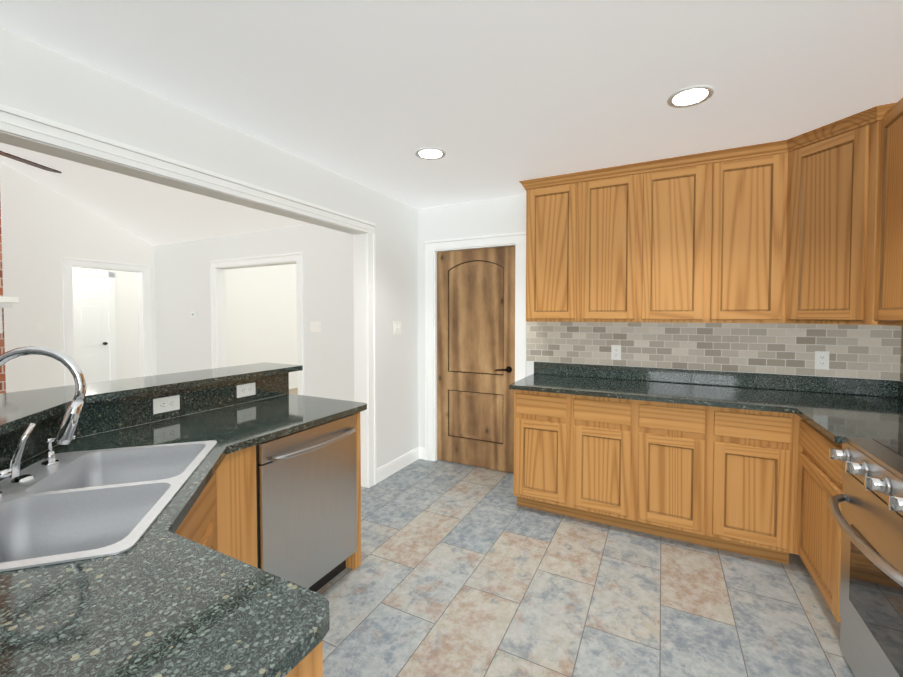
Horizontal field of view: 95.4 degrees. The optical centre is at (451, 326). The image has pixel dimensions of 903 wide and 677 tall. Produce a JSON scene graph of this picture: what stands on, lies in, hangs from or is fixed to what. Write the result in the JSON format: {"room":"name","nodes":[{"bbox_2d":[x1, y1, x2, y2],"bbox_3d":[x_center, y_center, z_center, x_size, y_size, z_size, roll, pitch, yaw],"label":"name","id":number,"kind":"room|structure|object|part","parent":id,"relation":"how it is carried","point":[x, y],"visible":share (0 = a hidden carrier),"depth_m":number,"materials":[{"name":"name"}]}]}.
{"room":"kitchen","nodes":[
{"label":"kitchen","id":0,"kind":"room"},
{"bbox_2d":[0,203,5,393],"bbox_3d":[-4.635,-1.270,1.616,0.500,5.270,3.840,1,2,27],"label":"brick wall","id":1,"kind":"structure","parent":0,"point":[2,373],"depth_m":3.23,"materials":[{"name":"red brick"}]},
{"bbox_2d":[0,296,18,332],"bbox_3d":[-4.232,-0.045,1.621,0.238,0.280,3.560,1,2,27],"label":"mantel shelf","id":2,"kind":"object","parent":1,"relation":"attached to","point":[6,302],"visible":1,"depth_m":3.12,"materials":[{"name":"white paint"}]},
{"bbox_2d":[0,162,155,392],"bbox_3d":[-5.841,-1.318,3.449,0.120,5.270,6.240,1,2,27],"label":"wall","id":3,"kind":"structure","parent":0,"point":[44,230],"depth_m":5.00,"materials":[{"name":"white paint"}]},
{"bbox_2d":[72,267,139,379],"bbox_3d":[-5.412,-0.049,5.961,1.380,2.600,2.400,1,2,27],"label":"wall","id":4,"kind":"structure","parent":0,"point":[127,321],"depth_m":7.00,"materials":[{"name":"white paint"}]},
{"bbox_2d":[72,269,116,382],"bbox_3d":[-5.804,0.179,6.393,0.091,2.120,0.980,1,2,27],"label":"hall door","id":5,"kind":"structure","parent":4,"relation":"in","point":[94,322],"depth_m":6.58,"materials":[{"name":"white paint"}]},
{"bbox_2d":[0,142,310,245],"bbox_3d":[-3.795,-2.510,2.366,4.720,2.939,6.240,1,2,27],"label":"ceiling","id":6,"kind":"structure","parent":0,"point":[153,214],"depth_m":4.87,"materials":[{"name":"white paint"}]},
{"bbox_2d":[0,151,61,172],"bbox_3d":[-3.050,-1.642,2.390,1.302,1.390,1.324,1,2,27],"label":"room ceiling fan","id":7,"kind":"object","parent":6,"relation":"hanging from","point":[19,159],"visible":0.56,"depth_m":2.88,"materials":[{"name":"grey"}]},
{"bbox_2d":[0,28,418,467],"bbox_3d":[-1.028,-1.253,0.979,1.740,5.270,6.240,1,2,27],"label":"wall","id":8,"kind":"structure","parent":0,"point":[41,81],"depth_m":2.39,"materials":[{"name":"white paint"}]},
{"bbox_2d":[0,104,376,487],"bbox_3d":[-1.543,0.281,1.791,0.168,2.158,3.696,1,2,27],"label":"door frame","id":9,"kind":"structure","parent":8,"relation":"attached to","point":[27,131],"depth_m":3.32,"materials":[{"name":"white paint"}]},
{"bbox_2d":[394,321,400,333],"bbox_3d":[-0.482,0.010,3.700,0.015,0.115,0.116,1,2,27],"label":"light switch","id":10,"kind":"object","parent":8,"relation":"attached to","point":[397,327],"visible":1,"depth_m":3.69,"materials":[{"name":"white plastic"}]},
{"bbox_2d":[377,446,421,482],"bbox_3d":[-0.476,1.252,3.741,0.020,0.115,0.700,1,2,27],"label":"baseboard","id":11,"kind":"structure","parent":8,"relation":"attached to","point":[397,464],"depth_m":3.72,"materials":[{"name":"white paint"}]},
{"bbox_2d":[225,264,297,388],"bbox_3d":[-1.814,-0.066,6.597,3.600,2.600,2.980,1,2,27],"label":"wall","id":12,"kind":"structure","parent":0,"point":[261,314],"depth_m":7.30,"materials":[{"name":"white paint"}]},
{"bbox_2d":[284,388,361,486],"bbox_3d":[-3.776,1.323,4.190,6.140,0.050,9.320,1,2,27],"label":"floor","id":13,"kind":"structure","parent":0,"point":[293,391],"depth_m":7.60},
{"bbox_2d":[0,0,902,208],"bbox_3d":[0.187,-1.116,1.258,3.650,0.100,4.640,1,2,27],"label":"ceiling","id":14,"kind":"structure","parent":0,"point":[493,99],"depth_m":1.75,"materials":[{"name":"white paint"}]},
{"bbox_2d":[415,147,445,159],"bbox_3d":[-0.134,-1.097,2.615,0.194,0.007,0.194,1,2,27],"label":"recessed light","id":15,"kind":"object","parent":14,"relation":"in","point":[429,153],"visible":1,"depth_m":2.61,"materials":[{"name":"white paint"}]},
{"bbox_2d":[667,85,713,107],"bbox_3d":[1.125,-1.079,1.936,0.194,0.007,0.194,1,2,27],"label":"recessed light","id":16,"kind":"object","parent":14,"relation":"in","point":[690,96],"visible":1,"depth_m":1.93,"materials":[{"name":"white paint"}]},
{"bbox_2d":[154,194,900,446],"bbox_3d":[-0.827,0.073,4.351,8.250,2.440,0.120,1,2,27],"label":"wall","id":17,"kind":"structure","parent":0,"point":[182,292],"depth_m":4.64,"materials":[{"name":"white paint"}]},
{"bbox_2d":[191,312,196,316],"bbox_3d":[-3.560,-0.162,5.668,0.100,0.080,0.023,1,2,27],"label":"thermostat","id":18,"kind":"object","parent":17,"relation":"attached to","point":[193,314],"visible":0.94,"depth_m":5.65,"materials":[{"name":"white plastic"}]},
{"bbox_2d":[310,322,320,331],"bbox_3d":[-1.539,0.006,4.638,0.162,0.115,0.015,1,2,27],"label":"light switch","id":19,"kind":"object","parent":17,"relation":"attached to","point":[315,326],"visible":1,"depth_m":4.64,"materials":[{"name":"white plastic"}]},
{"bbox_2d":[437,246,514,472],"bbox_3d":[0.208,0.296,3.779,0.792,2.008,0.096,1,2,27],"label":"pantry door","id":20,"kind":"structure","parent":17,"relation":"in","point":[475,345],"depth_m":3.79,"materials":[{"name":"brown wood"}]},
{"bbox_3d":[0.459,0.382,3.632,0.144,0.056,0.060,1,2,27],"label":"pantry door handle","id":21,"kind":"part","parent":20,"relation":"part of","materials":[{"name":"black metal"}]},
{"bbox_2d":[425,232,526,460],"bbox_3d":[0.221,0.248,3.803,0.998,2.118,0.141,1,2,27],"label":"door frame","id":22,"kind":"structure","parent":17,"relation":"attached to","point":[518,239],"depth_m":3.90,"materials":[{"name":"white paint"}]},
{"bbox_2d":[523,174,582,321],"bbox_3d":[0.824,-0.558,3.226,0.400,1.040,0.339,1,2,27],"label":"upper cabinet","id":23,"kind":"object","parent":17,"relation":"attached to","point":[552,208],"depth_m":3.08,"materials":[{"name":"brown wood"}]},
{"bbox_2d":[579,166,642,321],"bbox_3d":[1.180,-0.553,3.044,0.400,1.040,0.339,1,2,27],"label":"upper cabinet","id":24,"kind":"object","parent":17,"relation":"attached to","point":[610,202],"depth_m":2.89,"materials":[{"name":"brown wood"}]},
{"bbox_2d":[639,158,706,322],"bbox_3d":[1.536,-0.548,2.861,0.400,1.040,0.339,1,2,27],"label":"upper cabinet","id":25,"kind":"object","parent":17,"relation":"attached to","point":[674,193],"depth_m":2.71,"materials":[{"name":"brown wood"}]},
{"bbox_2d":[703,142,786,322],"bbox_3d":[1.898,-0.543,2.668,0.421,1.040,0.352,1,2,27],"label":"upper cabinet","id":26,"kind":"object","parent":17,"relation":"attached to","point":[747,189],"depth_m":2.53,"materials":[{"name":"brown wood"}]},
{"bbox_2d":[783,114,874,324],"bbox_3d":[2.287,-0.534,2.323,0.628,1.040,0.610,1,2,27],"label":"upper cabinet","id":27,"kind":"object","parent":17,"relation":"attached to","point":[805,228],"depth_m":2.23,"materials":[{"name":"brown wood"}]},
{"bbox_2d":[787,107,874,141],"bbox_3d":[2.057,-0.561,2.255,0.258,1.054,0.258,1,2,27],"label":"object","id":28,"kind":"object","parent":17,"relation":"attached to","point":[872,110],"depth_m":2.06,"materials":[{"name":"brown wood"}]},
{"bbox_2d":[871,98,902,325],"bbox_3d":[2.137,-0.518,1.715,0.339,1.040,0.606,1,2,27],"label":"upper cabinet","id":29,"kind":"object","parent":17,"relation":"attached to","point":[887,180],"depth_m":1.96,"materials":[{"name":"brown wood"}]},
{"bbox_2d":[317,459,854,676],"bbox_3d":[0.214,1.399,1.311,3.590,0.050,4.640,1,2,27],"label":"floor","id":30,"kind":"structure","parent":0,"point":[463,570],"depth_m":2.04,"materials":[{"name":"tile"}]},
{"bbox_2d":[175,452,257,567],"bbox_3d":[-0.775,0.936,1.229,0.544,0.880,0.493,1,2,27],"label":"base cabinet","id":31,"kind":"object","parent":30,"relation":"on","point":[221,516],"depth_m":1.60,"materials":[{"name":"brown wood"}]},
{"bbox_2d":[0,394,366,676],"bbox_3d":[-0.764,0.474,1.345,1.613,0.030,1.988,1,2,27],"label":"countertop","id":32,"kind":"structure","parent":31,"relation":"on","point":[160,598],"depth_m":0.71,"materials":[{"name":"stone"}]},
{"bbox_2d":[0,346,216,571],"bbox_3d":[-1.040,0.351,1.151,0.520,0.596,0.800,0,2,-18],"label":"double-bowl sink","id":33,"kind":"object","parent":32,"relation":"in","point":[64,507],"visible":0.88,"depth_m":1.15,"materials":[{"name":"metal"}]},
{"bbox_2d":[0,372,288,469],"bbox_3d":[-0.796,0.386,1.342,1.619,0.146,2.019,1,2,27],"label":"granite","id":34,"kind":"object","parent":32,"relation":"on","point":[107,415],"visible":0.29,"depth_m":1.84,"materials":[{"name":"black stone"}]},
{"bbox_2d":[0,362,302,435],"bbox_3d":[-0.943,0.297,1.300,1.895,0.030,2.315,1,2,27],"label":"bar","id":35,"kind":"object","parent":34,"relation":"on","point":[19,409],"visible":1,"depth_m":1.78,"materials":[{"name":"stone"}]},
{"bbox_2d":[153,395,179,413],"bbox_3d":[-1.357,0.372,1.956,0.028,0.070,0.115,1,2,27],"label":"outlet","id":36,"kind":"object","parent":34,"relation":"attached to","point":[166,404],"visible":1,"depth_m":1.95,"materials":[{"name":"white plastic"}]},
{"bbox_2d":[237,383,255,397],"bbox_3d":[-1.166,0.362,2.329,0.028,0.070,0.115,1,2,27],"label":"outlet","id":37,"kind":"object","parent":34,"relation":"attached to","point":[248,389],"visible":1,"depth_m":2.33,"materials":[{"name":"white plastic"}]},
{"bbox_2d":[285,640,322,676],"bbox_3d":[-0.602,0.954,0.525,0.520,0.880,0.679,1,2,27],"label":"base cabinet","id":38,"kind":"object","parent":30,"relation":"on","point":[311,665],"depth_m":0.67,"materials":[{"name":"brown wood"}]},
{"bbox_2d":[256,414,356,591],"bbox_3d":[-0.889,0.913,2.100,0.655,0.872,0.600,1,2,27],"label":"dishwasher","id":39,"kind":"object","parent":30,"relation":"on","point":[306,480],"visible":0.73,"depth_m":1.94,"materials":[{"name":"grey metal"}]},
{"bbox_3d":[-0.624,0.559,1.955,0.059,0.025,0.519,1,2,27],"label":"dishwasher handle","id":40,"kind":"part","parent":39,"relation":"part of","materials":[{"name":"metal"}]},
{"bbox_2d":[514,390,795,563],"bbox_3d":[1.294,0.893,2.866,1.600,0.880,0.616,1,2,27],"label":"base cabinet","id":41,"kind":"object","parent":30,"relation":"on","point":[721,478],"depth_m":2.53,"materials":[{"name":"brown wood"}]},
{"bbox_2d":[509,362,902,442],"bbox_3d":[1.428,0.394,2.449,2.247,0.132,1.213,1,2,27],"label":"countertop","id":42,"kind":"structure","parent":41,"relation":"on","point":[836,409],"depth_m":2.60,"materials":[{"name":"stone"}]},
{"bbox_2d":[793,414,843,624],"bbox_3d":[2.150,0.913,2.093,0.625,0.880,1.211,1,2,27],"label":"base cabinet","id":43,"kind":"object","parent":30,"relation":"on","point":[817,532],"visible":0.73,"depth_m":1.95,"materials":[{"name":"brown wood"}]},
{"bbox_2d":[828,436,902,676],"bbox_3d":[1.652,0.916,1.233,0.723,0.919,0.764,1,2,27],"label":"range","id":44,"kind":"object","parent":30,"relation":"on","point":[869,520],"visible":1,"depth_m":1.44,"materials":[{"name":"grey metal"}]},
{"bbox_3d":[1.376,0.697,1.364,0.107,0.030,0.720,1,2,27],"label":"handle","id":45,"kind":"part","parent":44,"relation":"part of","materials":[{"name":"metal"}]},
{"bbox_3d":[1.757,0.175,0.486,0.120,2.440,4.640,1,2,27],"label":"wall","id":46,"kind":"structure","parent":0,"visible":0},
{"bbox_2d":[526,322,897,379],"bbox_3d":[1.672,0.070,2.996,2.310,0.482,0.007,1,2,27],"label":"tile backsplash","id":47,"kind":"structure","parent":46,"relation":"attached to","point":[867,351],"depth_m":2.87,"materials":[{"name":"tile"}]},
{"bbox_2d":[611,345,620,359],"bbox_3d":[1.282,0.204,3.196,0.070,0.115,0.028,1,2,27],"label":"outlet","id":48,"kind":"object","parent":47,"relation":"attached to","point":[615,352],"visible":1,"depth_m":3.19,"materials":[{"name":"white plastic"}]},
{"bbox_2d":[815,351,828,369],"bbox_3d":[2.376,0.219,2.634,0.070,0.115,0.028,1,2,27],"label":"outlet","id":49,"kind":"object","parent":47,"relation":"attached to","point":[821,359],"visible":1,"depth_m":2.63,"materials":[{"name":"white plastic"}]},
{"bbox_2d":[898,326,902,380],"bbox_3d":[2.111,0.114,1.314,0.007,0.482,2.600,1,2,27],"label":"tile backsplash","id":50,"kind":"structure","parent":46,"relation":"attached to","point":[900,328],"depth_m":2.47,"materials":[{"name":"tile"}]}
]}

